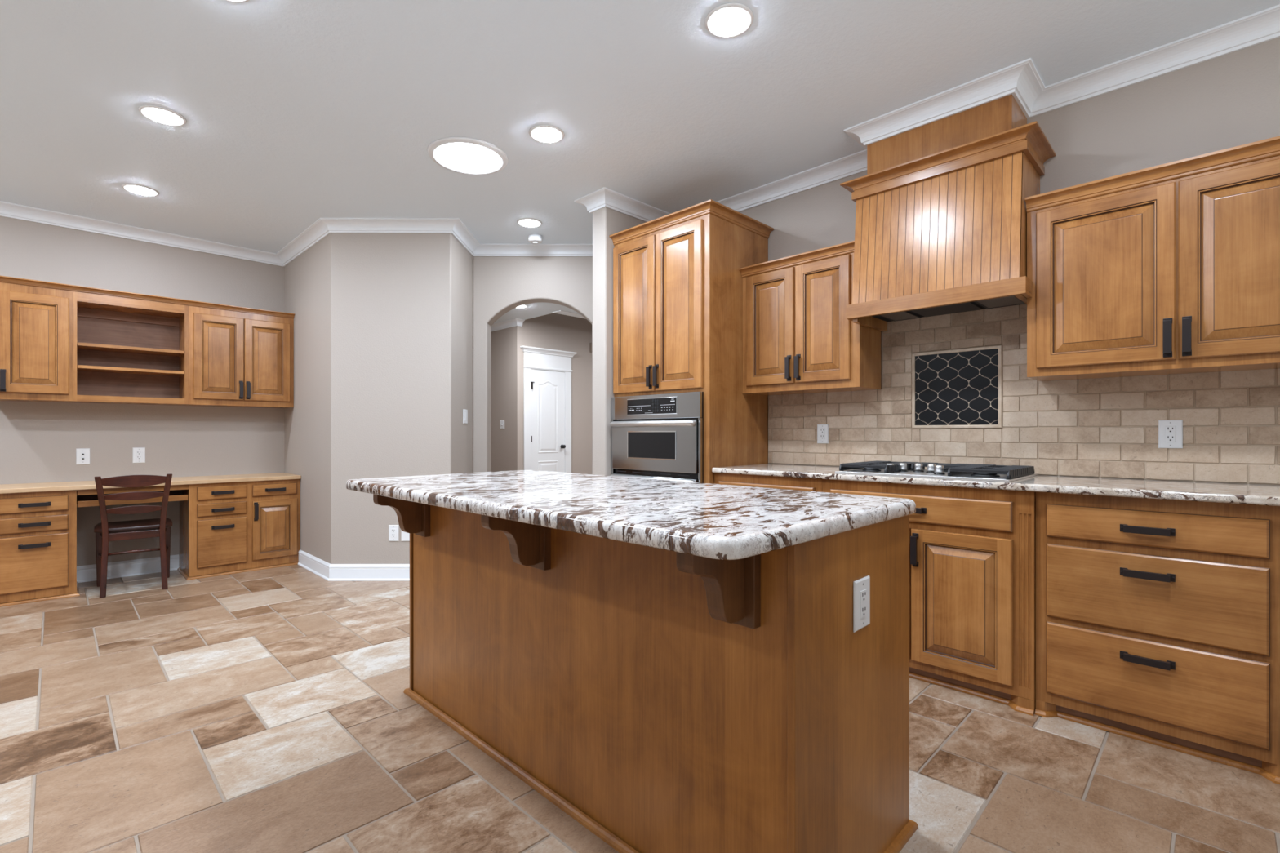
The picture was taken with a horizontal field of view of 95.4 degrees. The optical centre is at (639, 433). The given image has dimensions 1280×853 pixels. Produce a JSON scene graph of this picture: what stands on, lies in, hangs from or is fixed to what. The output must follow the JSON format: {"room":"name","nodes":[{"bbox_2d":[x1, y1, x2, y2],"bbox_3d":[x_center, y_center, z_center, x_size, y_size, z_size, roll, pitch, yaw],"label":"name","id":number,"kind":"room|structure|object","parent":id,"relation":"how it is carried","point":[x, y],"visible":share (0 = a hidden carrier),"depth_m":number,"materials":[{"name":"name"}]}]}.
{"room":"kitchen","nodes":[
{"label":"kitchen","id":0,"kind":"room"},
{"bbox_2d":[0,216,284,568],"bbox_3d":[-4.957,-0.233,3.757,0.120,2.813,4.747,0,0,45],"label":"wall","id":1,"kind":"structure","parent":0,"point":[39,441],"depth_m":4.61,"materials":[{"name":"beige paint"}]},
{"bbox_2d":[0,282,72,402],"bbox_3d":[-4.277,-0.624,4.102,0.351,0.785,0.396,0,0,45],"label":"upper cabinet","id":2,"kind":"object","parent":1,"relation":"attached to","point":[36,322],"visible":1,"depth_m":4.01,"materials":[{"name":"brown wood"}]},
{"bbox_2d":[75,448,89,464],"bbox_3d":[-4.216,0.175,4.405,0.017,0.122,0.076,0,0,45],"label":"wall plate","id":3,"kind":"object","parent":1,"relation":"attached to","point":[82,455],"visible":1,"depth_m":4.41,"materials":[{"name":"white plastic"}]},
{"bbox_2d":[76,554,179,582],"bbox_3d":[-4.026,1.063,4.592,0.025,0.122,0.615,0,0,45],"label":"baseboard","id":4,"kind":"structure","parent":1,"relation":"attached to","point":[86,573],"depth_m":4.58,"materials":[{"name":"white wood"}]},
{"bbox_2d":[72,291,188,405],"bbox_3d":[-3.923,-0.624,4.495,0.301,0.785,0.658,0,0,45],"label":"open shelf unit","id":5,"kind":"object","parent":1,"relation":"attached to","point":[126,350],"visible":0.99,"depth_m":4.53,"materials":[{"name":"brown wood"}]},
{"bbox_2d":[132,447,145,462],"bbox_3d":[-3.992,0.174,4.637,0.008,0.122,0.076,0,0,45],"label":"power outlet","id":6,"kind":"object","parent":1,"relation":"attached to","point":[138,453],"visible":1,"depth_m":4.63,"materials":[{"name":"white plastic"}]},
{"bbox_2d":[136,451,142,459],"bbox_3d":[-3.990,0.174,4.635,0.002,0.067,0.033,0,0,45],"label":"receptacle","id":7,"kind":"object","parent":6,"relation":"attached to","point":[139,454],"depth_m":4.64,"materials":[{"name":"grey plastic"}]},
{"bbox_2d":[184,305,293,408],"bbox_3d":[-3.413,-0.624,4.973,0.351,0.785,0.738,0,0,45],"label":"upper cabinet","id":8,"kind":"object","parent":1,"relation":"attached to","point":[237,359],"visible":1,"depth_m":4.85,"materials":[{"name":"brown wood"}]},
{"bbox_2d":[0,275,294,318],"bbox_3d":[-3.682,-1.035,4.498,0.044,0.036,1.795,0,0,45],"label":"crown molding","id":9,"kind":"structure","parent":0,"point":[2,278],"depth_m":4.39,"materials":[{"name":"brown wood"}]},
{"bbox_2d":[284,233,472,564],"bbox_3d":[-2.378,-0.233,4.847,1.963,2.813,0.753,0,0,11],"label":"wall","id":10,"kind":"structure","parent":0,"point":[383,322],"depth_m":4.46,"materials":[{"name":"beige paint"}]},
{"bbox_2d":[297,549,409,581],"bbox_3d":[-2.142,1.063,4.743,1.631,0.122,0.612,0,0,0],"label":"baseboard","id":11,"kind":"structure","parent":10,"relation":"attached to","point":[330,572],"depth_m":4.45,"materials":[{"name":"white wood"}]},
{"bbox_2d":[388,524,398,541],"bbox_3d":[-1.888,0.764,4.458,0.076,0.124,0.008,0,0,0],"label":"power outlet","id":12,"kind":"object","parent":10,"relation":"attached to","point":[393,529],"visible":1,"depth_m":4.46,"materials":[{"name":"white plastic"}]},
{"bbox_2d":[391,528,395,537],"bbox_3d":[-1.888,0.764,4.455,0.033,0.067,0.002,0,0,0],"label":"receptacle","id":13,"kind":"object","parent":12,"relation":"attached to","point":[393,531],"depth_m":4.45,"materials":[{"name":"grey plastic"}]},
{"bbox_2d":[401,530,409,541],"bbox_3d":[-1.792,0.764,4.458,0.076,0.124,0.008,0,0,0],"label":"wall plate","id":14,"kind":"object","parent":10,"relation":"attached to","point":[405,535],"visible":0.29,"depth_m":4.46,"materials":[{"name":"white plastic"}]},
{"bbox_2d":[462,408,467,423],"bbox_3d":[-1.447,-0.140,4.827,0.008,0.118,0.112,0,0,0],"label":"light switch","id":15,"kind":"object","parent":10,"relation":"attached to","point":[464,411],"visible":1,"depth_m":4.80,"materials":[{"name":"white plastic"}]},
{"bbox_2d":[0,4,1279,266],"bbox_3d":[-0.822,-1.578,3.196,11.054,0.084,4.127,0,0,9],"label":"crown molding","id":16,"kind":"structure","parent":10,"relation":"attached to","point":[1022,80],"depth_m":3.11,"materials":[{"name":"white wood"}]},
{"bbox_2d":[472,256,592,474],"bbox_3d":[-0.393,-0.233,5.130,2.120,2.813,0.150,0,0,0],"label":"wall","id":17,"kind":"structure","parent":0,"point":[501,285],"depth_m":5.05,"materials":[{"name":"beige paint"}]},
{"bbox_2d":[524,312,553,319],"bbox_3d":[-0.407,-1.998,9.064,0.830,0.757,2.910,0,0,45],"label":"crown molding","id":18,"kind":"structure","parent":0,"point":[548,313],"depth_m":8.04,"materials":[{"name":"white paint"}]},
{"bbox_2d":[552,310,586,319],"bbox_3d":[-0.116,-1.616,8.704,0.170,0.008,2.810,0,0,45],"label":"trim","id":19,"kind":"structure","parent":18,"relation":"attached to","point":[560,312],"depth_m":7.84,"materials":[{"name":"white paint"}]},
{"bbox_2d":[491,312,591,474],"bbox_3d":[-1.284,-0.626,9.842,1.510,3.600,2.840,0,0,45],"label":"wall","id":20,"kind":"structure","parent":0,"point":[556,331],"depth_m":8.69,"materials":[{"name":"beige paint"}]},
{"bbox_2d":[500,420,504,428],"bbox_3d":[-2.037,-0.131,8.575,0.115,0.118,0.017,0,0,45],"label":"light switch","id":21,"kind":"object","parent":20,"relation":"attached to","point":[502,422],"visible":1,"depth_m":8.57,"materials":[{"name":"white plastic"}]},
{"bbox_2d":[491,318,524,331],"bbox_3d":[-2.259,-1.578,8.796,1.599,0.084,0.159,0,0,45],"label":"crown molding","id":22,"kind":"structure","parent":20,"relation":"attached to","point":[515,322],"depth_m":8.41,"materials":[{"name":"white paint"}]},
{"bbox_2d":[520,346,577,472],"bbox_3d":[-1.344,-0.062,8.653,0.077,2.372,0.981,0,0,45],"label":"door","id":23,"kind":"structure","parent":20,"relation":"in","point":[547,393],"depth_m":8.66,"materials":[{"name":"white wood"}]},
{"bbox_2d":[592,207,645,475],"bbox_3d":[0.217,-0.233,4.504,0.141,2.813,1.424,0,0,45],"label":"wall","id":24,"kind":"structure","parent":0,"point":[606,221],"depth_m":3.99,"materials":[{"name":"beige paint"}]},
{"bbox_2d":[0,0,1279,324],"bbox_3d":[-0.543,-1.669,3.640,11.500,0.100,10.800,0,0,45],"label":"ceiling","id":25,"kind":"structure","parent":0,"point":[297,113],"depth_m":2.76,"materials":[{"name":"white paint"}]},
{"bbox_2d":[121,183,159,195],"bbox_3d":[-3.315,-1.613,3.864,0.192,0.012,0.192,0,0,45],"label":"recessed light","id":26,"kind":"object","parent":25,"relation":"in","point":[133,188],"visible":1,"depth_m":3.84,"materials":[{"name":"white plastic"}]},
{"bbox_2d":[137,104,186,125],"bbox_3d":[-2.428,-1.613,2.962,0.192,0.012,0.192,0,0,45],"label":"recessed light","id":27,"kind":"object","parent":25,"relation":"in","point":[159,114],"visible":1,"depth_m":2.94,"materials":[{"name":"white plastic"}]},
{"bbox_2d":[225,0,249,2],"bbox_3d":[-1.500,-1.613,2.088,0.192,0.012,0.192,0,0,45],"label":"recessed light","id":28,"kind":"object","parent":25,"relation":"in","point":[233,1],"visible":1,"depth_m":2.17,"materials":[{"name":"white plastic"}]},
{"bbox_2d":[426,136,508,174],"bbox_3d":[-1.002,-1.608,3.402,0.456,0.022,0.456,0,0,45],"label":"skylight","id":29,"kind":"object","parent":25,"relation":"attached to","point":[465,155],"visible":1,"depth_m":3.36,"materials":[{"name":"white plastic"}]},
{"bbox_2d":[435,142,501,172],"bbox_3d":[-1.002,-1.604,3.402,0.372,0.014,0.372,0,0,45],"label":"diffuser","id":30,"kind":"object","parent":29,"relation":"attached to","point":[455,157],"depth_m":3.38,"materials":[{"name":"white plastic"}]},
{"bbox_2d":[516,217,542,227],"bbox_3d":[-0.847,-1.613,4.465,0.192,0.012,0.192,0,0,45],"label":"recessed light","id":31,"kind":"object","parent":25,"relation":"in","point":[526,222],"visible":1,"depth_m":4.44,"materials":[{"name":"white plastic"}]},
{"bbox_2d":[528,234,542,244],"bbox_3d":[-0.859,-1.589,4.777,0.118,0.061,0.118,0,0,45],"label":"smoke detector","id":32,"kind":"object","parent":25,"relation":"attached to","point":[532,238],"visible":1,"depth_m":4.74,"materials":[{"name":"white plastic"}]},
{"bbox_2d":[528,124,564,143],"bbox_3d":[-0.504,-1.613,3.144,0.192,0.012,0.192,0,0,45],"label":"recessed light","id":33,"kind":"object","parent":25,"relation":"in","point":[548,134],"visible":1,"depth_m":3.13,"materials":[{"name":"white plastic"}]},
{"bbox_2d":[704,2,754,38],"bbox_3d":[0.350,-1.613,2.282,0.192,0.012,0.192,0,0,45],"label":"recessed light","id":34,"kind":"object","parent":25,"relation":"in","point":[731,20],"visible":1,"depth_m":2.27,"materials":[{"name":"white plastic"}]},
{"bbox_2d":[0,562,1279,852],"bbox_3d":[-0.543,1.154,3.640,11.500,0.060,10.800,0,0,45],"label":"floor","id":35,"kind":"structure","parent":0,"point":[266,710],"depth_m":2.00,"materials":[{"name":"tile"}]},
{"bbox_2d":[0,489,79,607],"bbox_3d":[-4.199,0.758,4.046,0.539,0.732,0.427,0,0,45],"label":"base cabinet","id":36,"kind":"object","parent":35,"relation":"on","point":[38,530],"visible":1,"depth_m":3.89,"materials":[{"name":"brown wood"}]},
{"bbox_2d":[0,472,301,493],"bbox_3d":[-3.724,0.375,4.539,0.524,0.030,1.795,0,0,45],"label":"countertop","id":37,"kind":"structure","parent":36,"relation":"on","point":[81,485],"depth_m":4.39,"materials":[{"name":"brown wood"}]},
{"bbox_2d":[76,484,188,507],"bbox_3d":[-3.826,0.452,4.394,0.399,0.122,0.617,0,0,45],"label":"keyboard tray","id":38,"kind":"object","parent":37,"relation":"attached to","point":[85,498],"visible":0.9,"depth_m":4.28,"materials":[{"name":"brown wood"}]},
{"bbox_2d":[93,473,172,598],"bbox_3d":[-3.697,0.708,4.256,0.436,0.832,0.518,0,0,-41],"label":"desk chair","id":39,"kind":"object","parent":35,"relation":"on","point":[105,531],"visible":1,"depth_m":4.14,"materials":[{"name":"brown wood"}]},
{"bbox_2d":[177,479,299,580],"bbox_3d":[-3.359,0.758,4.892,0.539,0.732,0.778,0,0,45],"label":"base cabinet","id":40,"kind":"object","parent":35,"relation":"on","point":[224,527],"visible":0.99,"depth_m":4.70,"materials":[{"name":"brown wood"}]},
{"bbox_2d":[373,493,918,852],"bbox_3d":[-0.179,0.674,2.027,1.899,0.898,0.848,0,0,45],"label":"kitchen island","id":41,"kind":"object","parent":35,"relation":"on","point":[663,700],"visible":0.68,"depth_m":1.53,"materials":[{"name":"brown wood"}]},
{"bbox_2d":[346,470,915,559],"bbox_3d":[-0.205,0.206,2.014,1.927,0.038,0.912,0,0,45],"label":"island countertop","id":42,"kind":"structure","parent":41,"relation":"on","point":[721,522],"depth_m":1.50,"materials":[{"name":"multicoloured stone"}]},
{"bbox_2d":[853,575,870,632],"bbox_3d":[0.547,0.418,1.429,0.008,0.122,0.086,0,0,45],"label":"power outlet","id":43,"kind":"object","parent":41,"relation":"attached to","point":[861,587],"visible":1,"depth_m":1.42,"materials":[{"name":"white plastic"}]},
{"bbox_2d":[860,588,866,618],"bbox_3d":[0.548,0.418,1.427,0.002,0.067,0.033,0,0,45],"label":"receptacle","id":44,"kind":"object","parent":43,"relation":"attached to","point":[863,591],"depth_m":1.43,"materials":[{"name":"grey plastic"}]},
{"bbox_2d":[608,199,773,484],"bbox_3d":[0.336,-0.114,3.902,0.872,2.475,0.677,0,0,45],"label":"tall cabinet","id":45,"kind":"object","parent":35,"relation":"on","point":[677,279],"visible":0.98,"depth_m":3.61,"materials":[{"name":"brown wood"}]},
{"bbox_2d":[609,391,703,483],"bbox_3d":[0.074,0.258,3.699,0.778,1.011,0.076,0,0,45],"label":"wall oven","id":46,"kind":"object","parent":45,"relation":"in","point":[660,437],"visible":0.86,"depth_m":3.65,"materials":[{"name":"silver metal"}]},
{"bbox_2d":[628,399,675,413],"bbox_3d":[0.067,-0.171,3.703,0.412,0.082,0.001,0,0,45],"label":"control panel","id":47,"kind":"object","parent":46,"relation":"attached to","point":[635,406],"depth_m":3.70,"materials":[{"name":"grey"}]},
{"bbox_2d":[714,472,822,492],"bbox_3d":[0.873,0.678,3.398,0.688,0.892,0.633,0,0,45],"label":"base cabinet","id":48,"kind":"object","parent":35,"relation":"on","point":[745,480],"visible":0.02,"depth_m":3.17,"materials":[{"name":"brown wood"}]},
{"bbox_2d":[822,479,1035,715],"bbox_3d":[1.440,0.678,2.835,0.909,0.892,0.633,0,0,45],"label":"base cabinet","id":49,"kind":"object","parent":35,"relation":"on","point":[972,551],"visible":0.48,"depth_m":2.47,"materials":[{"name":"brown wood"}]},
{"bbox_2d":[711,463,1279,506],"bbox_3d":[1.465,0.216,2.818,2.342,0.030,0.608,0,0,45],"label":"countertop","id":50,"kind":"structure","parent":49,"relation":"on","point":[1231,493],"depth_m":2.33,"materials":[{"name":"white stone"}]},
{"bbox_2d":[835,460,1037,481],"bbox_3d":[1.438,0.174,2.854,0.760,0.052,0.527,0,0,45],"label":"gas cooktop","id":51,"kind":"object","parent":50,"relation":"in","point":[994,473],"visible":1,"depth_m":2.74,"materials":[{"name":"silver metal"}]},
{"bbox_2d":[835,468,1037,481],"bbox_3d":[1.438,0.195,2.854,0.760,0.010,0.527,0,0,45],"label":"cooktop surface","id":52,"kind":"object","parent":51,"relation":"attached to","point":[914,473],"depth_m":2.69,"materials":[{"name":"silver"}]},
{"bbox_2d":[1035,491,1279,784],"bbox_3d":[2.016,0.678,2.277,0.690,0.892,0.613,0,0,45],"label":"base cabinet","id":53,"kind":"object","parent":35,"relation":"on","point":[1157,620],"visible":1,"depth_m":2.06,"materials":[{"name":"brown wood"}]},
{"bbox_2d":[739,37,1279,485],"bbox_3d":[2.331,-0.233,2.489,5.799,2.813,0.120,0,0,45],"label":"wall","id":54,"kind":"structure","parent":0,"point":[1232,100],"depth_m":2.56,"materials":[{"name":"beige paint"}]},
{"bbox_2d":[738,240,881,395],"bbox_3d":[0.994,-0.640,3.474,0.754,0.778,0.333,0,0,45],"label":"upper cabinet","id":55,"kind":"object","parent":54,"relation":"attached to","point":[798,337],"visible":1,"depth_m":3.34,"materials":[{"name":"brown wood"}]},
{"bbox_2d":[840,93,1056,331],"bbox_3d":[1.513,-1.079,2.918,0.877,0.995,0.421,0,0,45],"label":"range hood","id":56,"kind":"object","parent":54,"relation":"attached to","point":[941,211],"visible":1,"depth_m":2.76,"materials":[{"name":"brown wood"}]},
{"bbox_2d":[768,303,1279,484],"bbox_3d":[1.685,-0.220,3.036,2.347,0.841,0.008,0,0,45],"label":"tile backsplash","id":57,"kind":"structure","parent":54,"relation":"attached to","point":[1108,428],"depth_m":2.78,"materials":[{"name":"tile"}]},
{"bbox_2d":[817,424,828,443],"bbox_3d":[1.123,0.003,3.580,0.073,0.118,0.008,0,0,45],"label":"power outlet","id":58,"kind":"object","parent":57,"relation":"attached to","point":[822,429],"visible":1,"depth_m":3.58,"materials":[{"name":"white plastic"}]},
{"bbox_2d":[820,428,825,439],"bbox_3d":[1.122,0.003,3.578,0.033,0.067,0.002,0,0,45],"label":"receptacle","id":59,"kind":"object","parent":58,"relation":"attached to","point":[822,430],"depth_m":3.57,"materials":[{"name":"grey plastic"}]},
{"bbox_2d":[911,344,1002,428],"bbox_3d":[1.656,-0.235,3.059,0.433,0.415,0.018,0,0,45],"label":"mosaic panel","id":60,"kind":"object","parent":57,"relation":"attached to","point":[959,388],"visible":1,"depth_m":3.05,"materials":[{"name":"black tile"}]},
{"bbox_2d":[1158,419,1182,448],"bbox_3d":[2.247,0.003,2.465,0.076,0.120,0.008,0,0,45],"label":"power outlet","id":61,"kind":"object","parent":57,"relation":"attached to","point":[1170,431],"visible":1,"depth_m":2.46,"materials":[{"name":"white plastic"}]},
{"bbox_2d":[1164,426,1175,442],"bbox_3d":[2.245,0.003,2.463,0.033,0.067,0.002,0,0,45],"label":"receptacle","id":62,"kind":"object","parent":61,"relation":"attached to","point":[1170,431],"depth_m":2.46,"materials":[{"name":"grey plastic"}]},
{"bbox_2d":[1024,135,1279,381],"bbox_3d":[2.167,-0.643,2.309,1.027,0.786,0.333,0,0,45],"label":"upper cabinet","id":63,"kind":"object","parent":54,"relation":"attached to","point":[1174,267],"visible":1,"depth_m":2.26,"materials":[{"name":"brown wood"}]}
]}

